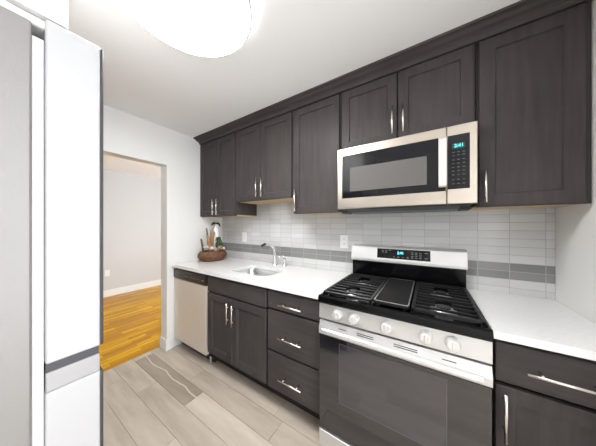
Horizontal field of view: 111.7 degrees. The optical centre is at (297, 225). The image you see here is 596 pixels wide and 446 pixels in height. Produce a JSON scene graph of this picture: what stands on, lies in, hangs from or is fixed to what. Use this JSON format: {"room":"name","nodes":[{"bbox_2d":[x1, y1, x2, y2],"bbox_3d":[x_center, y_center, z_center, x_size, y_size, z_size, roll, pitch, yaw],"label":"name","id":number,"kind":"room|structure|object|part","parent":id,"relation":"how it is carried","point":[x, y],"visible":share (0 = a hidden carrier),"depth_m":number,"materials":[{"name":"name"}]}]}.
{"room":"kitchen","nodes":[
{"label":"kitchen","id":0,"kind":"room"},
{"bbox_2d":[5,0,67,29],"bbox_3d":[-1.143,-0.745,0.386,0.955,0.591,0.798,0,0,33],"label":"wall","id":1,"kind":"structure","parent":0,"point":[56,11],"depth_m":0.44,"materials":[{"name":"white paint"}]},
{"bbox_2d":[103,169,160,290],"bbox_3d":[-3.848,0.149,3.438,0.100,2.378,5.300,0,0,33],"label":"wall","id":2,"kind":"structure","parent":0,"point":[131,202],"depth_m":4.06,"materials":[{"name":"grey paint"}]},
{"bbox_2d":[105,270,109,276],"bbox_3d":[-3.565,0.898,3.780,0.006,0.120,0.072,0,0,33],"label":"wall outlet","id":3,"kind":"object","parent":2,"relation":"attached to","point":[107,272],"visible":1,"depth_m":3.78,"materials":[{"name":"white plastic"}]},
{"bbox_2d":[103,279,160,297],"bbox_3d":[-3.827,1.276,3.365,0.014,0.125,5.200,0,0,33],"label":"baseboard","id":4,"kind":"structure","parent":2,"relation":"attached to","point":[116,291],"depth_m":4.07,"materials":[{"name":"white paint"}]},
{"bbox_2d":[103,104,221,347],"bbox_3d":[-1.734,0.149,1.761,0.130,2.378,2.670,0,0,33],"label":"wall","id":5,"kind":"structure","parent":0,"point":[127,136],"depth_m":2.20,"materials":[{"name":"white paint"}]},
{"bbox_2d":[160,336,171,350],"bbox_3d":[-1.441,1.280,2.203,0.144,0.115,0.059,0,0,33],"label":"baseboard","id":6,"kind":"structure","parent":5,"relation":"attached to","point":[166,345],"depth_m":2.17,"materials":[{"name":"white paint"}]},
{"bbox_2d":[99,285,321,445],"bbox_3d":[-0.864,1.398,1.516,7.200,0.120,5.300,0,0,33],"label":"floor","id":7,"kind":"structure","parent":0,"point":[174,396],"depth_m":1.57,"materials":[{"name":"beige wood"}]},
{"bbox_2d":[0,0,102,445],"bbox_3d":[-1.099,0.446,0.411,0.910,1.785,0.828,0,0,33],"label":"refrigerator","id":8,"kind":"object","parent":7,"relation":"on","point":[51,77],"visible":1,"depth_m":0.44,"materials":[{"name":"grey metal"}]},
{"bbox_3d":[-0.710,-0.072,0.594,0.453,0.749,0.088,0,0,33],"label":"door","id":9,"kind":"part","parent":8,"relation":"part of","materials":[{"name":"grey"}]},
{"bbox_3d":[-0.902,0.821,0.718,0.910,0.914,0.088,0,0,33],"label":"freezer drawer","id":10,"kind":"part","parent":8,"relation":"part of","materials":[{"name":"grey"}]},
{"bbox_3d":[-0.902,0.342,0.718,0.909,0.042,0.086,0,0,33],"label":"pocket handle","id":11,"kind":"part","parent":8,"relation":"part of","materials":[{"name":"grey plastic"}]},
{"bbox_2d":[174,268,216,364],"bbox_3d":[-0.948,0.903,2.303,0.585,0.870,0.608,0,0,33],"label":"dishwasher","id":12,"kind":"object","parent":7,"relation":"on","point":[191,291],"visible":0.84,"depth_m":2.02,"materials":[{"name":"silver metal"}]},
{"bbox_3d":[-1.097,0.901,2.071,0.582,0.650,0.046,0,0,33],"label":"door","id":13,"kind":"part","parent":12,"relation":"part of","materials":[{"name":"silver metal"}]},
{"bbox_3d":[-1.050,1.288,2.144,0.585,0.100,0.045,0,0,33],"label":"toe panel","id":14,"kind":"part","parent":12,"relation":"part of","materials":[{"name":"black plastic"}]},
{"bbox_2d":[208,275,268,389],"bbox_3d":[-0.382,0.902,1.931,0.736,0.872,0.660,0,0,33],"label":"base cabinet","id":15,"kind":"object","parent":7,"relation":"on","point":[237,311],"visible":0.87,"depth_m":1.66,"materials":[{"name":"brown wood"}]},
{"bbox_3d":[-0.695,0.901,1.798,0.338,0.553,0.019,0,0,33],"label":"door","id":16,"kind":"part","parent":15,"relation":"part of","materials":[{"name":"brown wood"}]},
{"bbox_3d":[-0.589,0.741,1.695,0.011,0.175,0.040,0,0,33],"label":"handle","id":17,"kind":"part","parent":15,"relation":"part of","materials":[{"name":"silver metal"}]},
{"bbox_3d":[-0.390,0.901,1.602,0.376,0.553,0.019,0,0,33],"label":"door","id":18,"kind":"part","parent":15,"relation":"part of","materials":[{"name":"brown wood"}]},
{"bbox_2d":[172,257,350,298],"bbox_3d":[-0.444,0.440,1.984,1.796,0.031,0.642,0,0,33],"label":"countertop","id":19,"kind":"structure","parent":15,"relation":"on","point":[302,281],"depth_m":1.74,"materials":[{"name":"white stone"}]},
{"bbox_2d":[198,249,226,261],"bbox_3d":[-1.034,0.365,2.452,0.282,0.117,0.358,0,0,33],"label":"woven basket","id":20,"kind":"object","parent":19,"relation":"on","point":[204,256],"visible":0.95,"depth_m":2.33,"materials":[{"name":"brown wicker"}]},
{"bbox_2d":[215,236,223,247],"bbox_3d":[-0.946,0.205,2.448,0.102,0.136,0.047,0,0,-7],"label":"potted cactus","id":21,"kind":"object","parent":20,"relation":"in","point":[218,240],"visible":0.92,"depth_m":2.43,"materials":[{"name":"green plant"}]},
{"bbox_3d":[-1.034,0.329,2.452,0.207,0.018,0.264,0,0,33],"label":"moss","id":22,"kind":"object","parent":20,"relation":"in","visible":0},
{"bbox_2d":[206,236,210,251],"bbox_3d":[-1.055,0.222,2.397,0.054,0.197,0.042,0,0,33],"label":"bark piece","id":23,"kind":"object","parent":22,"relation":"on","point":[207,237],"visible":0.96,"depth_m":2.38,"materials":[{"name":"beige wood"}]},
{"bbox_2d":[210,230,214,251],"bbox_3d":[-1.034,0.190,2.440,0.060,0.267,0.053,0,0,15],"label":"bark piece","id":24,"kind":"object","parent":22,"relation":"on","point":[212,233],"visible":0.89,"depth_m":2.42,"materials":[{"name":"beige wood"}]},
{"bbox_2d":[211,222,219,250],"bbox_3d":[-1.026,0.140,2.526,0.088,0.358,0.087,0,0,44],"label":"bottle","id":25,"kind":"object","parent":22,"relation":"on","point":[216,230],"visible":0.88,"depth_m":2.50,"materials":[{"name":"white ceramic"}]},
{"bbox_2d":[237,268,278,275],"bbox_3d":[-0.380,0.540,1.906,0.484,0.166,0.334,0,0,33],"label":"sink","id":26,"kind":"object","parent":19,"relation":"in","point":[253,271],"visible":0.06,"depth_m":2.09,"materials":[{"name":"silver metal"}]},
{"bbox_2d":[261,243,276,265],"bbox_3d":[-0.290,0.302,2.081,0.060,0.244,0.199,0,0,40],"label":"kitchen faucet","id":27,"kind":"object","parent":19,"relation":"on","point":[264,244],"visible":1,"depth_m":2.12,"materials":[{"name":"silver metal"}]},
{"bbox_3d":[-0.299,0.260,2.086,0.170,0.157,0.031,0,0,-43],"label":"spout","id":28,"kind":"part","parent":27,"relation":"part of","materials":[{"name":"silver metal"}]},
{"bbox_2d":[278,255,286,266],"bbox_3d":[-0.155,0.364,2.059,0.047,0.119,0.097,0,0,42],"label":"soap dispenser","id":29,"kind":"object","parent":19,"relation":"on","point":[284,259],"visible":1,"depth_m":2.06,"materials":[{"name":"silver metal"}]},
{"bbox_2d":[268,289,320,419],"bbox_3d":[0.114,0.902,1.608,0.444,0.872,0.666,0,0,33],"label":"base cabinet","id":30,"kind":"object","parent":7,"relation":"on","point":[293,319],"visible":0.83,"depth_m":1.35,"materials":[{"name":"brown wood"}]},
{"bbox_3d":[-0.051,1.059,1.345,0.185,0.011,0.046,0,0,33],"label":"handle","id":31,"kind":"part","parent":30,"relation":"part of","materials":[{"name":"silver metal"}]},
{"bbox_3d":[-0.051,0.776,1.345,0.185,0.011,0.046,0,0,33],"label":"handle","id":32,"kind":"part","parent":30,"relation":"part of","materials":[{"name":"silver metal"}]},
{"bbox_3d":[-0.051,0.548,1.345,0.185,0.011,0.046,0,0,33],"label":"handle","id":33,"kind":"part","parent":30,"relation":"part of","materials":[{"name":"silver metal"}]},
{"bbox_3d":[-0.036,1.046,1.374,0.428,0.264,0.019,0,0,33],"label":"drawer","id":34,"kind":"part","parent":30,"relation":"part of","materials":[{"name":"brown wood"}]},
{"bbox_3d":[-0.036,0.757,1.374,0.428,0.286,0.019,0,0,33],"label":"drawer","id":35,"kind":"part","parent":30,"relation":"part of","materials":[{"name":"brown wood"}]},
{"bbox_3d":[-0.036,0.538,1.374,0.428,0.124,0.019,0,0,33],"label":"drawer","id":36,"kind":"part","parent":30,"relation":"part of","materials":[{"name":"brown wood"}]},
{"bbox_2d":[318,244,493,445],"bbox_3d":[0.616,0.751,1.262,0.756,1.174,0.700,0,0,33],"label":"gas range","id":37,"kind":"object","parent":7,"relation":"on","point":[406,348],"visible":1,"depth_m":1.02,"materials":[{"name":"silver metal"}]},
{"bbox_3d":[0.453,1.246,1.010,0.756,0.093,0.044,0,0,33],"label":"storage drawer","id":38,"kind":"part","parent":37,"relation":"part of","materials":[{"name":"silver metal"}]},
{"bbox_3d":[0.214,0.502,1.128,0.057,0.057,0.030,0,0,33],"label":"knob","id":39,"kind":"part","parent":37,"relation":"part of","materials":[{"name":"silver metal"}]},
{"bbox_3d":[0.296,0.502,1.076,0.057,0.057,0.030,0,0,33],"label":"knob","id":40,"kind":"part","parent":37,"relation":"part of","materials":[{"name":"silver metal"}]},
{"bbox_3d":[0.431,0.502,0.989,0.057,0.057,0.030,0,0,33],"label":"knob","id":41,"kind":"part","parent":37,"relation":"part of","materials":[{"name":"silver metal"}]},
{"bbox_3d":[0.435,0.614,0.985,0.703,0.027,0.016,0,0,33],"label":"handle","id":42,"kind":"part","parent":37,"relation":"part of","materials":[{"name":"silver metal"}]},
{"bbox_3d":[0.774,0.218,1.502,0.352,0.072,0.018,0,0,33],"label":"display panel","id":43,"kind":"part","parent":37,"relation":"part of","materials":[{"name":"black glass"}]},
{"bbox_3d":[0.453,0.599,1.010,0.756,0.079,0.043,0,0,33],"label":"door trim","id":44,"kind":"part","parent":37,"relation":"part of","materials":[{"name":"silver metal"}]},
{"bbox_3d":[0.445,0.914,0.998,0.752,0.547,0.008,0,0,33],"label":"door glass","id":45,"kind":"part","parent":37,"relation":"part of","materials":[{"name":"black glass"}]},
{"bbox_2d":[318,277,493,342],"bbox_3d":[0.610,0.434,1.253,0.756,0.048,0.645,0,0,33],"label":"cooktop","id":46,"kind":"object","parent":37,"relation":"in","point":[398,291],"depth_m":1.07,"materials":[{"name":"black metal"}]},
{"bbox_2d":[351,244,467,269],"bbox_3d":[0.786,0.228,1.526,0.756,0.128,0.072,0,0,33],"label":"control panel","id":47,"kind":"object","parent":37,"relation":"attached to","point":[411,257],"depth_m":1.47,"materials":[{"name":"silver metal"}]},
{"bbox_3d":[0.568,0.502,0.900,0.057,0.057,0.030,0,0,33],"label":"knob","id":48,"kind":"part","parent":37,"relation":"part of","materials":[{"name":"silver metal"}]},
{"bbox_3d":[0.717,0.415,0.997,0.116,0.020,0.115,0,0,33],"label":"burner","id":49,"kind":"part","parent":37,"relation":"part of","materials":[{"name":"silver metal"}]},
{"bbox_3d":[0.651,0.502,0.847,0.057,0.057,0.030,0,0,33],"label":"knob","id":50,"kind":"part","parent":37,"relation":"part of","materials":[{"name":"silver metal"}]},
{"bbox_2d":[491,339,595,445],"bbox_3d":[1.113,0.902,0.964,0.380,0.872,0.666,0,0,33],"label":"base cabinet","id":51,"kind":"object","parent":7,"relation":"on","point":[540,397],"visible":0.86,"depth_m":0.76,"materials":[{"name":"brown wood"}]},
{"bbox_3d":[0.812,0.750,0.793,0.011,0.190,0.040,0,0,33],"label":"handle","id":52,"kind":"part","parent":51,"relation":"part of","materials":[{"name":"silver metal"}]},
{"bbox_2d":[468,289,595,360],"bbox_3d":[1.118,0.440,0.977,0.386,0.031,0.642,0,0,33],"label":"countertop","id":53,"kind":"structure","parent":51,"relation":"on","point":[545,324],"depth_m":0.87,"materials":[{"name":"white stone"}]},
{"bbox_3d":[0.962,0.550,0.731,0.365,0.156,0.019,0,0,33],"label":"drawer","id":54,"kind":"part","parent":51,"relation":"part of","materials":[{"name":"brown wood"}]},
{"bbox_3d":[0.962,0.911,0.731,0.365,0.534,0.019,0,0,33],"label":"door","id":55,"kind":"part","parent":51,"relation":"part of","materials":[{"name":"brown wood"}]},
{"bbox_3d":[0.946,0.551,0.703,0.215,0.011,0.046,0,0,33],"label":"handle","id":56,"kind":"part","parent":51,"relation":"part of","materials":[{"name":"silver metal"}]},
{"bbox_2d":[68,0,520,178],"bbox_3d":[-0.864,-1.090,1.516,7.200,0.100,5.300,0,0,33],"label":"ceiling","id":57,"kind":"structure","parent":0,"point":[291,47],"depth_m":1.23,"materials":[{"name":"white paint"}]},
{"bbox_2d":[118,0,251,56],"bbox_3d":[-0.492,-0.998,0.882,0.566,0.084,0.566,0,0,33],"label":"ceiling lamp","id":58,"kind":"object","parent":57,"relation":"attached to","point":[204,28],"visible":1,"depth_m":0.95,"materials":[{"name":"white plastic"}]},
{"bbox_2d":[555,0,595,323],"bbox_3d":[1.199,0.149,0.633,0.120,2.378,1.150,0,0,33],"label":"wall","id":59,"kind":"structure","parent":0,"point":[575,225],"depth_m":0.95,"materials":[{"name":"white paint"}]},
{"bbox_3d":[0.860,0.149,1.606,4.400,2.378,0.120,0,0,33],"label":"wall","id":60,"kind":"structure","parent":0,"visible":0},
{"bbox_2d":[200,133,256,217],"bbox_3d":[-0.854,-0.539,2.414,0.637,0.881,0.361,0,0,33],"label":"upper cabinet","id":61,"kind":"object","parent":60,"relation":"attached to","point":[218,156],"visible":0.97,"depth_m":2.26,"materials":[{"name":"brown wood"}]},
{"bbox_3d":[-1.053,-0.538,2.386,0.318,0.873,0.019,0,0,33],"label":"door","id":62,"kind":"part","parent":61,"relation":"part of","materials":[{"name":"brown wood"}]},
{"bbox_3d":[-0.902,-0.203,2.254,0.011,0.175,0.040,0,0,33],"label":"handle","id":63,"kind":"part","parent":61,"relation":"part of","materials":[{"name":"silver metal"}]},
{"bbox_3d":[-0.789,-0.538,2.216,0.298,0.873,0.019,0,0,33],"label":"door","id":64,"kind":"part","parent":61,"relation":"part of","materials":[{"name":"brown wood"}]},
{"bbox_2d":[193,0,592,144],"bbox_3d":[0.102,-1.010,1.766,2.948,0.058,0.392,0,0,33],"label":"crown molding","id":65,"kind":"structure","parent":61,"relation":"attached to","point":[518,14],"depth_m":1.20,"materials":[{"name":"brown wood"}]},
{"bbox_2d":[236,112,293,204],"bbox_3d":[-0.278,-0.610,2.043,0.726,0.741,0.361,0,0,33],"label":"upper cabinet","id":66,"kind":"object","parent":60,"relation":"attached to","point":[264,150],"visible":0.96,"depth_m":1.90,"materials":[{"name":"brown wood"}]},
{"bbox_3d":[-0.503,-0.609,2.032,0.342,0.733,0.019,0,0,33],"label":"door","id":67,"kind":"part","parent":66,"relation":"part of","materials":[{"name":"brown wood"}]},
{"bbox_3d":[-0.203,-0.609,1.839,0.360,0.733,0.019,0,0,33],"label":"door","id":68,"kind":"part","parent":66,"relation":"part of","materials":[{"name":"brown wood"}]},
{"bbox_2d":[294,94,341,214],"bbox_3d":[0.209,-0.538,1.729,0.424,0.884,0.361,0,0,33],"label":"upper cabinet","id":69,"kind":"object","parent":60,"relation":"attached to","point":[317,126],"visible":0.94,"depth_m":1.61,"materials":[{"name":"brown wood"}]},
{"bbox_2d":[222,202,554,299],"bbox_3d":[0.216,0.081,1.944,2.950,0.686,0.008,0,0,33],"label":"tile backsplash","id":70,"kind":"structure","parent":60,"relation":"attached to","point":[510,251],"depth_m":1.49,"materials":[{"name":"white tile"}]},
{"bbox_2d":[242,232,245,241],"bbox_3d":[-0.665,0.148,2.503,0.072,0.118,0.008,0,0,33],"label":"wall outlet","id":71,"kind":"object","parent":70,"relation":"attached to","point":[243,233],"visible":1,"depth_m":2.50,"materials":[{"name":"white plastic"}]},
{"bbox_2d":[340,235,347,248],"bbox_3d":[0.411,0.148,1.809,0.072,0.118,0.008,0,0,33],"label":"wall outlet","id":72,"kind":"object","parent":70,"relation":"attached to","point":[343,238],"visible":1,"depth_m":1.80,"materials":[{"name":"white plastic"}]},
{"bbox_2d":[341,44,474,148],"bbox_3d":[0.710,-0.761,1.406,0.760,0.438,0.361,0,0,33],"label":"upper cabinet","id":73,"kind":"object","parent":60,"relation":"attached to","point":[437,93],"visible":0.88,"depth_m":1.25,"materials":[{"name":"brown wood"}]},
{"bbox_3d":[0.481,-0.760,1.398,0.369,0.429,0.019,0,0,33],"label":"door","id":74,"kind":"part","parent":73,"relation":"part of","materials":[{"name":"brown wood"}]},
{"bbox_3d":[0.599,-0.664,1.286,0.011,0.175,0.040,0,0,33],"label":"handle","id":75,"kind":"part","parent":73,"relation":"part of","materials":[{"name":"silver metal"}]},
{"bbox_3d":[0.651,-0.662,1.253,0.011,0.175,0.040,0,0,33],"label":"handle","id":76,"kind":"part","parent":73,"relation":"part of","materials":[{"name":"silver metal"}]},
{"bbox_2d":[338,121,477,213],"bbox_3d":[0.693,-0.309,1.382,0.758,0.454,0.418,0,0,33],"label":"microwave","id":77,"kind":"object","parent":73,"relation":"attached to","point":[436,170],"visible":1,"depth_m":1.20,"materials":[{"name":"grey metal"}]},
{"bbox_3d":[0.555,-0.325,1.287,0.629,0.422,0.033,0,0,33],"label":"door","id":78,"kind":"part","parent":77,"relation":"part of","materials":[{"name":"silver metal"}]},
{"bbox_3d":[0.560,-0.335,1.267,0.590,0.296,0.002,0,0,33],"label":"door glass","id":79,"kind":"part","parent":77,"relation":"part of","materials":[{"name":"black glass"}]},
{"bbox_3d":[0.784,-0.341,1.098,0.035,0.273,0.040,0,0,33],"label":"handle","id":80,"kind":"part","parent":77,"relation":"part of","materials":[{"name":"silver metal"}]},
{"bbox_3d":[0.875,-0.325,1.081,0.127,0.422,0.033,0,0,33],"label":"control panel","id":81,"kind":"part","parent":77,"relation":"part of","materials":[{"name":"silver metal"}]},
{"bbox_3d":[0.796,-0.760,1.194,0.369,0.429,0.019,0,0,33],"label":"door","id":82,"kind":"part","parent":73,"relation":"part of","materials":[{"name":"brown wood"}]},
{"bbox_2d":[470,3,590,209],"bbox_3d":[1.194,-0.538,1.094,0.384,0.884,0.361,0,0,33],"label":"upper cabinet","id":83,"kind":"object","parent":60,"relation":"attached to","point":[533,80],"visible":0.98,"depth_m":0.97,"materials":[{"name":"brown wood"}]},
{"bbox_3d":[0.971,-0.200,1.047,0.011,0.165,0.040,0,0,33],"label":"handle","id":84,"kind":"part","parent":83,"relation":"part of","materials":[{"name":"silver metal"}]}
]}

